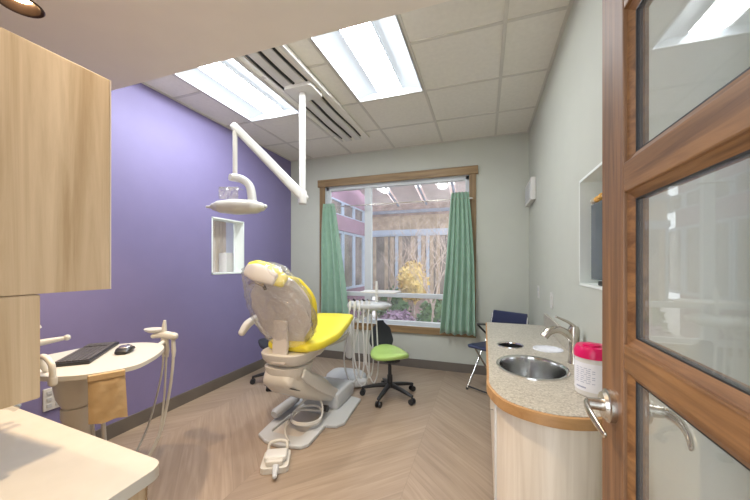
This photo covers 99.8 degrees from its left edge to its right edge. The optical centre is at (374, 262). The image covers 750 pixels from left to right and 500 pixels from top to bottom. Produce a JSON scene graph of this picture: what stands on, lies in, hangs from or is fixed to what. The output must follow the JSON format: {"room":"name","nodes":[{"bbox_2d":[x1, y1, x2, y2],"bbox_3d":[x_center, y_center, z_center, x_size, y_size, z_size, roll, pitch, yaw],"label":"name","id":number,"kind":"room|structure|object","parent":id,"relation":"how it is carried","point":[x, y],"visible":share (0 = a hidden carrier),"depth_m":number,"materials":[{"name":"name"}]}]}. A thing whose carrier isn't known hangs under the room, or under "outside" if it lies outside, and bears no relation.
{"room":"dental clinic","nodes":[
{"label":"dental clinic","id":0,"kind":"room"},
{"bbox_2d":[19,83,290,430],"bbox_3d":[-2.240,-0.131,1.781,0.140,2.870,5.900,0,0,19],"label":"wall","id":1,"kind":"structure","parent":0,"point":[170,161],"depth_m":2.81,"materials":[{"name":"purple paint"}]},
{"bbox_2d":[43,387,59,411],"bbox_3d":[-2.071,0.869,2.035,0.014,0.140,0.100,0,0,19],"label":"socket plate","id":2,"kind":"object","parent":1,"relation":"attached to","point":[49,403],"visible":0.54,"depth_m":2.01,"materials":[{"name":"white plastic"}]},
{"bbox_2d":[95,359,266,439],"bbox_3d":[-1.752,1.252,2.961,0.012,0.105,3.350,0,0,19],"label":"baseboard","id":3,"kind":"structure","parent":1,"relation":"attached to","point":[130,422],"depth_m":2.85,"materials":[{"name":"beige rubber"}]},
{"bbox_2d":[212,216,243,274],"bbox_3d":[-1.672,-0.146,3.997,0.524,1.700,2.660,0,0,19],"label":"niche","id":4,"kind":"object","parent":1,"relation":"in","point":[234,229],"depth_m":3.67,"materials":[{"name":"white paint"}]},
{"bbox_2d":[107,357,493,499],"bbox_3d":[-0.709,1.344,1.330,3.450,0.080,6.050,0,0,19],"label":"floor","id":5,"kind":"structure","parent":0,"point":[438,446],"depth_m":2.23,"materials":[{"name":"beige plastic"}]},
{"bbox_2d":[40,320,177,456],"bbox_3d":[-1.490,0.820,1.738,0.750,0.969,0.744,0,0,39],"label":"dental delivery unit","id":6,"kind":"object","parent":5,"relation":"on","point":[69,384],"depth_m":1.56,"materials":[{"name":"beige plastic"}]},
{"bbox_2d":[55,341,118,366],"bbox_3d":[-1.561,0.489,1.726,0.148,0.021,0.418,0,0,-23],"label":"keyboard","id":7,"kind":"object","parent":6,"relation":"on","point":[90,352],"visible":0.98,"depth_m":1.65,"materials":[{"name":"black plastic"}]},
{"bbox_2d":[87,369,127,424],"bbox_3d":[-1.223,0.613,1.449,0.141,0.225,0.027,0,0,-41],"label":"paper bag","id":8,"kind":"object","parent":6,"relation":"hanging from","point":[107,397],"visible":1,"depth_m":1.44,"materials":[{"name":"brown paper"}]},
{"bbox_2d":[114,344,135,354],"bbox_3d":[-1.397,0.479,1.767,0.078,0.041,0.112,0,0,-16],"label":"computer mouse","id":9,"kind":"object","parent":6,"relation":"on","point":[123,349],"visible":1,"depth_m":1.74,"materials":[{"name":"black plastic"}]},
{"bbox_2d":[144,327,161,332],"bbox_3d":[-1.433,0.438,2.052,0.140,0.022,0.100,0,0,19],"label":"handle","id":10,"kind":"object","parent":6,"relation":"on","point":[153,329],"depth_m":2.03,"materials":[{"name":"beige plastic"}]},
{"bbox_2d":[128,485,148,499],"bbox_3d":[-1.109,0.882,0.688,1.235,0.843,0.634,0,0,19],"label":"base cabinet","id":11,"kind":"object","parent":5,"relation":"on","point":[143,494],"visible":0.09,"depth_m":0.66,"materials":[{"name":"brown wood"}]},
{"bbox_2d":[0,409,158,499],"bbox_3d":[-1.112,0.447,0.661,1.265,0.026,0.642,0,0,19],"label":"countertop","id":12,"kind":"structure","parent":11,"relation":"on","point":[41,458],"depth_m":0.68,"materials":[{"name":"white laminate"}]},
{"bbox_2d":[250,338,272,390],"bbox_3d":[-1.055,0.950,3.463,0.573,0.706,0.564,0,0,9],"label":"stool","id":13,"kind":"object","parent":5,"relation":"on","point":[263,343],"visible":0.12,"depth_m":3.40,"materials":[{"name":"black plastic"}]},
{"bbox_2d":[260,399,323,478],"bbox_3d":[-0.605,1.205,2.288,0.270,0.196,0.798,0,0,15],"label":"foot pedal","id":14,"kind":"object","parent":5,"relation":"on","point":[276,461],"visible":0.99,"depth_m":2.05,"materials":[{"name":"beige plastic"}]},
{"bbox_2d":[238,260,360,449],"bbox_3d":[-0.547,0.642,2.607,0.652,1.323,1.194,0,0,29],"label":"dental chair","id":15,"kind":"object","parent":5,"relation":"on","point":[285,307],"visible":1,"depth_m":2.29,"materials":[{"name":"grey plastic"}]},
{"bbox_2d":[286,274,317,339],"bbox_3d":[-0.652,0.329,2.302,0.516,0.516,0.206,0,0,19],"label":"cushion","id":16,"kind":"object","parent":15,"relation":"on","point":[301,305],"depth_m":2.20,"materials":[{"name":"yellow leather"}]},
{"bbox_2d":[268,313,352,352],"bbox_3d":[-0.508,0.576,2.719,0.482,0.158,0.929,0,0,19],"label":"seat cushion","id":17,"kind":"object","parent":15,"relation":"on","point":[330,327],"depth_m":2.44,"materials":[{"name":"yellow leather"}]},
{"bbox_2d":[327,281,400,386],"bbox_3d":[-0.196,0.708,3.153,1.010,1.047,0.442,0,0,-33],"label":"instrument","id":18,"kind":"object","parent":15,"relation":"attached to","point":[369,306],"visible":0.9,"depth_m":3.17,"materials":[{"name":"white plastic"}]},
{"bbox_2d":[347,290,400,310],"bbox_3d":[-0.017,0.393,3.298,0.531,0.198,0.338,0,0,19],"label":"tray","id":19,"kind":"object","parent":18,"relation":"on","point":[359,305],"depth_m":3.18,"materials":[{"name":"white plastic"}]},
{"bbox_2d":[326,367,367,387],"bbox_3d":[-0.292,1.242,3.472,0.506,0.122,0.338,0,0,19],"label":"junction box","id":20,"kind":"object","parent":5,"relation":"on","point":[339,373],"visible":0.65,"depth_m":3.39,"materials":[{"name":"grey plastic"}]},
{"bbox_2d":[360,320,415,407],"bbox_3d":[0.155,0.950,3.105,0.564,0.706,0.573,0,0,-23],"label":"stool","id":21,"kind":"object","parent":5,"relation":"on","point":[385,351],"visible":1,"depth_m":3.09,"materials":[{"name":"black plastic"}]},
{"bbox_2d":[466,310,528,393],"bbox_3d":[1.256,0.912,3.231,0.484,0.784,0.456,0,0,-38],"label":"folding chair","id":22,"kind":"object","parent":5,"relation":"on","point":[498,316],"visible":0.34,"depth_m":3.32,"materials":[{"name":"blue fabric"}]},
{"bbox_2d":[489,397,601,499],"bbox_3d":[0.900,0.922,1.847,0.445,0.764,1.640,0,0,19],"label":"base cabinet","id":23,"kind":"object","parent":5,"relation":"on","point":[531,461],"visible":0.38,"depth_m":1.10,"materials":[{"name":"brown wood"}]},
{"bbox_2d":[486,313,601,430],"bbox_3d":[0.890,0.476,1.829,0.469,0.144,1.680,0,0,19],"label":"countertop","id":24,"kind":"structure","parent":23,"relation":"on","point":[553,404],"depth_m":1.28,"materials":[{"name":"beige stone"}]},
{"bbox_2d":[497,342,523,348],"bbox_3d":[0.829,0.562,1.935,0.156,0.124,0.156,0,0,19],"label":"chute","id":25,"kind":"object","parent":24,"relation":"in","point":[513,345],"visible":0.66,"depth_m":1.99,"materials":[{"name":"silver metal"}]},
{"bbox_2d":[496,355,570,380],"bbox_3d":[0.758,0.604,1.531,0.320,0.213,0.380,0,0,19],"label":"sink","id":26,"kind":"object","parent":24,"relation":"in","point":[529,367],"visible":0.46,"depth_m":1.66,"materials":[{"name":"silver metal"}]},
{"bbox_2d":[533,345,563,352],"bbox_3d":[1.010,0.527,1.846,0.160,0.054,0.160,0,0,19],"label":"waste opening","id":27,"kind":"object","parent":24,"relation":"in","point":[543,348],"visible":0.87,"depth_m":1.86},
{"bbox_2d":[541,316,579,364],"bbox_3d":[0.935,0.386,1.599,0.188,0.237,0.056,0,0,8],"label":"faucet","id":28,"kind":"object","parent":24,"relation":"on","point":[572,334],"visible":0.91,"depth_m":1.58,"materials":[{"name":"silver metal"}]},
{"bbox_2d":[573,342,601,397],"bbox_3d":[0.846,0.406,1.220,0.135,0.195,0.135,0,0,19],"label":"wipes canister","id":29,"kind":"object","parent":24,"relation":"on","point":[588,355],"visible":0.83,"depth_m":1.18,"materials":[{"name":"white plastic"}]},
{"bbox_2d":[577,365,594,388],"bbox_3d":[0.792,0.433,1.192,0.009,0.077,0.067,0,0,-28],"label":"print","id":30,"kind":"object","parent":29,"relation":"attached to","point":[585,373],"depth_m":1.19,"materials":[{"name":"grey paper"}]},
{"bbox_2d":[144,0,569,160],"bbox_3d":[-0.157,-1.476,2.848,3.100,0.020,2.520,0,0,19],"label":"ceiling","id":31,"kind":"structure","parent":0,"point":[530,43],"depth_m":2.64,"materials":[{"name":"tile"}]},
{"bbox_2d":[175,58,298,121],"bbox_3d":[-1.194,-1.518,2.604,0.588,0.116,1.208,0,0,19],"label":"ceiling light","id":32,"kind":"object","parent":31,"relation":"attached to","point":[230,83],"visible":0.48,"depth_m":2.73,"materials":[{"name":"white plastic"}]},
{"bbox_2d":[241,44,368,141],"bbox_3d":[-0.551,-1.440,2.741,0.345,0.039,2.020,0,0,19],"label":"ceiling track","id":33,"kind":"object","parent":31,"relation":"attached to","point":[279,65],"visible":0.56,"depth_m":2.52,"materials":[{"name":"metal"}]},
{"bbox_2d":[206,81,321,214],"bbox_3d":[-0.838,-0.901,2.483,0.868,1.063,0.310,0,0,-29],"label":"lamp","id":34,"kind":"object","parent":33,"relation":"hanging from","point":[305,91],"visible":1,"depth_m":2.49,"materials":[{"name":"white plastic"}]},
{"bbox_2d":[142,0,573,161],"bbox_3d":[-0.153,-1.463,2.857,3.100,0.008,2.500,0,0,19],"label":"ceiling grid","id":35,"kind":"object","parent":31,"relation":"attached to","point":[568,7],"depth_m":2.62,"materials":[{"name":"metal"}]},
{"bbox_2d":[310,15,422,102],"bbox_3d":[-0.060,-1.518,2.211,0.588,0.116,1.208,0,0,19],"label":"ceiling light","id":36,"kind":"object","parent":31,"relation":"attached to","point":[373,59],"visible":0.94,"depth_m":2.31,"materials":[{"name":"white plastic"}]},
{"bbox_2d":[373,237,375,289],"bbox_3d":[-0.011,0.054,7.823,0.080,1.380,0.017,0,0,19],"label":"post","id":37,"kind":"object","parent":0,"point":[374,238],"depth_m":7.81,"materials":[{"name":"brown wood"}]},
{"bbox_2d":[384,237,387,289],"bbox_3d":[0.273,0.054,7.724,0.080,1.380,0.017,0,0,19],"label":"post","id":38,"kind":"object","parent":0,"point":[385,238],"depth_m":7.72,"materials":[{"name":"brown wood"}]},
{"bbox_2d":[390,237,393,287],"bbox_3d":[0.414,0.054,7.676,0.080,1.380,0.017,0,0,19],"label":"post","id":39,"kind":"object","parent":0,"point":[391,238],"depth_m":7.67,"materials":[{"name":"brown wood"}]},
{"bbox_2d":[399,237,401,288],"bbox_3d":[0.613,0.054,7.607,0.080,1.380,0.017,0,0,19],"label":"post","id":40,"kind":"object","parent":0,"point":[400,249],"depth_m":7.60,"materials":[{"name":"brown wood"}]},
{"bbox_2d":[291,133,528,365],"bbox_3d":[0.282,-0.131,4.114,3.400,2.870,0.160,0,0,19],"label":"wall","id":41,"kind":"structure","parent":0,"point":[502,216],"depth_m":3.71,"materials":[{"name":"grey paint"}]},
{"bbox_2d":[325,175,468,327],"bbox_3d":[0.232,-0.121,4.100,1.915,1.850,0.100,0,0,19],"label":"window","id":42,"kind":"structure","parent":41,"relation":"in","point":[368,188],"depth_m":4.17,"materials":[{"name":"white plastic"}]},
{"bbox_2d":[318,165,477,337],"bbox_3d":[0.207,-0.131,4.037,2.110,2.020,0.034,0,0,19],"label":"trim","id":43,"kind":"structure","parent":41,"relation":"attached to","point":[471,171],"depth_m":3.92,"materials":[{"name":"brown wood"}]},
{"bbox_2d":[325,197,472,207],"bbox_3d":[0.228,-0.751,3.990,1.920,0.023,0.064,0,0,19],"label":"curtain rod","id":44,"kind":"object","parent":41,"relation":"attached to","point":[470,197],"visible":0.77,"depth_m":3.94,"materials":[{"name":"silver metal"}]},
{"bbox_2d":[321,203,348,313],"bbox_3d":[-0.558,-0.043,4.222,0.431,1.507,0.096,0,0,19],"label":"curtain","id":45,"kind":"object","parent":44,"relation":"hanging from","point":[333,285],"visible":0.94,"depth_m":4.23,"materials":[{"name":"green fabric"}]},
{"bbox_2d":[440,191,475,336],"bbox_3d":[0.965,0.007,3.694,0.403,1.666,0.095,0,0,19],"label":"curtain","id":46,"kind":"object","parent":44,"relation":"hanging from","point":[458,302],"visible":1,"depth_m":3.69,"materials":[{"name":"green fabric"}]},
{"bbox_2d":[316,350,486,374],"bbox_3d":[0.254,1.252,4.033,3.100,0.105,0.012,0,0,19],"label":"baseboard","id":47,"kind":"structure","parent":41,"relation":"attached to","point":[408,362],"depth_m":3.90,"materials":[{"name":"beige rubber"}]},
{"bbox_2d":[477,323,485,333],"bbox_3d":[1.190,0.703,2.818,0.536,0.298,0.045,0,0,19],"label":"armrest","id":48,"kind":"object","parent":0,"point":[478,324],"visible":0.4,"depth_m":2.88,"materials":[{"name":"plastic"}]},
{"bbox_2d":[529,0,749,499],"bbox_3d":[1.111,-0.131,1.573,0.130,2.870,4.100,0,0,19],"label":"wall","id":49,"kind":"structure","parent":0,"point":[699,229],"depth_m":0.85,"materials":[{"name":"grey paint"}]},
{"bbox_2d":[0,0,450,90],"bbox_3d":[-0.824,-1.311,0.920,3.100,0.350,1.600,0,0,19],"label":"ceiling","id":50,"kind":"structure","parent":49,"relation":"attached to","point":[126,43],"depth_m":1.52,"materials":[{"name":"white paint"}]},
{"bbox_2d":[0,0,45,18],"bbox_3d":[-1.562,-1.157,1.387,0.160,0.049,0.160,0,0,19],"label":"recessed light","id":51,"kind":"object","parent":50,"relation":"in","point":[28,8],"visible":0.98,"depth_m":1.43,"materials":[{"name":"brown metal"}]},
{"bbox_2d":[525,177,535,206],"bbox_3d":[1.605,-0.726,3.275,0.050,0.220,0.460,0,0,19],"label":"wall box","id":52,"kind":"object","parent":49,"relation":"attached to","point":[530,189],"visible":1,"depth_m":3.09,"materials":[{"name":"white plastic"}]},
{"bbox_2d":[550,292,552,308],"bbox_3d":[1.296,0.274,2.324,0.011,0.116,0.072,0,0,19],"label":"light switch","id":53,"kind":"object","parent":49,"relation":"attached to","point":[551,293],"visible":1,"depth_m":2.31,"materials":[{"name":"white plastic"}]},
{"bbox_2d":[579,162,601,289],"bbox_3d":[1.027,-0.156,1.338,0.133,0.540,0.600,0,0,19],"label":"niche","id":54,"kind":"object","parent":49,"relation":"in","point":[590,186],"depth_m":1.62,"materials":[{"name":"white paint"}]},
{"bbox_2d":[591,200,601,285],"bbox_3d":[1.005,-0.093,1.329,0.060,0.390,0.520,0,0,19],"label":"display screen","id":55,"kind":"object","parent":54,"relation":"on","point":[596,209],"visible":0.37,"depth_m":1.50,"materials":[{"name":"black plastic"}]},
{"bbox_2d":[590,193,601,203],"bbox_3d":[1.013,-0.307,1.349,0.039,0.034,0.490,0,0,19],"label":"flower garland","id":56,"kind":"object","parent":55,"relation":"on","point":[598,198],"visible":0.27,"depth_m":1.50},
{"bbox_3d":[-1.063,-0.131,0.231,3.100,2.870,0.140,0,0,19],"label":"wall","id":57,"kind":"structure","parent":0,"visible":0},
{"bbox_2d":[0,294,39,409],"bbox_3d":[-1.077,0.178,0.557,0.600,0.223,0.466,0,0,19],"label":"upper cabinet","id":58,"kind":"object","parent":57,"relation":"attached to","point":[19,314],"visible":1,"depth_m":0.65,"materials":[{"name":"brown wood"}]},
{"bbox_2d":[0,27,110,295],"bbox_3d":[-1.196,-0.200,0.670,0.900,0.531,0.600,0,0,19],"label":"upper cabinet","id":59,"kind":"object","parent":57,"relation":"attached to","point":[55,111],"visible":1,"depth_m":0.69,"materials":[{"name":"brown wood"}]},
{"bbox_2d":[583,0,749,499],"bbox_3d":[0.420,0.249,0.315,0.166,2.090,0.957,0,0,19],"label":"door","id":60,"kind":"structure","parent":57,"relation":"in","point":[713,136],"depth_m":0.63,"materials":[{"name":"brown wood"}]},
{"label":"outside","id":61,"kind":"structure","parent":0,"visible":0},
{"bbox_2d":[364,297,417,320],"bbox_3d":[1.212,1.364,8.084,11.000,0.080,7.930,0,0,19],"label":"ground","id":62,"kind":"structure","parent":61,"point":[373,298],"depth_m":7.97,"materials":[{"name":"white"}]},
{"bbox_2d":[332,190,364,316],"bbox_3d":[-0.796,-0.346,6.472,0.360,3.300,3.510,0,0,19],"label":"building","id":63,"kind":"structure","parent":62,"relation":"on","point":[350,220],"depth_m":6.92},
{"bbox_2d":[377,286,411,318],"bbox_3d":[0.377,0.906,6.447,0.797,0.905,0.783,0,0,19],"label":"shrub","id":64,"kind":"object","parent":62,"relation":"on","point":[397,303],"visible":0.23,"depth_m":6.19,"materials":[{"name":"green plant"}]},
{"bbox_2d":[378,309,414,320],"bbox_3d":[0.366,1.048,5.162,0.684,0.629,0.636,0,0,19],"label":"shrub","id":65,"kind":"object","parent":62,"relation":"on","point":[396,314],"visible":0.27,"depth_m":5.07,"materials":[{"name":"purple plant"}]},
{"bbox_2d":[374,208,429,309],"bbox_3d":[0.549,0.159,5.962,0.662,2.335,1.190,0,0,-28],"label":"bare tree","id":66,"kind":"object","parent":62,"relation":"on","point":[385,260],"visible":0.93,"depth_m":5.93,"materials":[{"name":"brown plant"}]},
{"bbox_2d":[396,260,429,318],"bbox_3d":[0.689,0.632,5.696,0.615,1.385,0.623,0,0,19],"label":"tree","id":67,"kind":"object","parent":62,"relation":"on","point":[409,283],"visible":0.77,"depth_m":5.54,"materials":[{"name":"yellow plant"}]},
{"bbox_2d":[372,184,455,317],"bbox_3d":[2.595,-0.246,7.006,5.680,3.100,0.260,0,0,19],"label":"facade","id":68,"kind":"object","parent":62,"relation":"on","point":[383,216],"visible":0.29,"depth_m":7.57,"materials":[{"name":"wood"}]},
{"bbox_2d":[360,181,464,206],"bbox_3d":[2.540,-1.568,6.028,6.155,0.416,1.755,0,0,19],"label":"canopy","id":69,"kind":"object","parent":68,"relation":"attached to","point":[402,193],"visible":0.17,"depth_m":6.93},
{"bbox_2d":[411,236,413,260],"bbox_3d":[0.896,0.054,7.509,0.080,1.380,0.017,0,0,19],"label":"drape","id":70,"kind":"object","parent":68,"relation":"hanging from","point":[412,237],"depth_m":7.50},
{"bbox_2d":[421,236,424,271],"bbox_3d":[1.133,0.054,7.427,0.080,1.380,0.017,0,0,19],"label":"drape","id":71,"kind":"object","parent":68,"relation":"hanging from","point":[423,260],"depth_m":7.42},
{"bbox_2d":[430,236,433,293],"bbox_3d":[1.321,0.054,7.361,0.080,1.380,0.017,0,0,19],"label":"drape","id":72,"kind":"object","parent":68,"relation":"hanging from","point":[432,241],"depth_m":7.35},
{"bbox_2d":[436,235,439,293],"bbox_3d":[1.463,0.054,7.312,0.080,1.380,0.017,0,0,19],"label":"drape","id":73,"kind":"object","parent":68,"relation":"hanging from","point":[437,249],"depth_m":7.31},
{"bbox_2d":[391,212,448,301],"bbox_3d":[1.044,0.171,6.096,1.641,2.313,0.767,0,0,-4],"label":"bare tree","id":74,"kind":"object","parent":62,"relation":"on","point":[399,240],"visible":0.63,"depth_m":6.06,"materials":[{"name":"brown plant"}]},
{"bbox_2d":[402,221,447,321],"bbox_3d":[0.867,0.344,5.044,0.687,1.966,0.776,0,0,-25],"label":"bare tree","id":75,"kind":"object","parent":62,"relation":"on","point":[425,266],"visible":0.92,"depth_m":5.04,"materials":[{"name":"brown plant"}]},
{"bbox_2d":[416,299,441,322],"bbox_3d":[1.024,0.966,5.238,0.707,0.762,0.726,0,0,19],"label":"shrub","id":76,"kind":"object","parent":62,"relation":"on","point":[425,315],"visible":0.31,"depth_m":5.12,"materials":[{"name":"green plant"}]},
{"bbox_2d":[413,188,451,263],"bbox_3d":[1.401,0.026,5.351,1.052,2.597,1.970,0,0,-45],"label":"bare tree","id":77,"kind":"object","parent":62,"relation":"on","point":[446,188],"visible":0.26,"depth_m":5.56,"materials":[{"name":"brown plant"}]},
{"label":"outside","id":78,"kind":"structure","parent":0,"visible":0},
{"bbox_2d":[219,253,233,271],"bbox_3d":[-1.713,0.094,3.747,0.110,0.420,0.240,0,0,19],"label":"storage box","id":79,"kind":"object","parent":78,"point":[226,260],"visible":0.28,"depth_m":3.64,"materials":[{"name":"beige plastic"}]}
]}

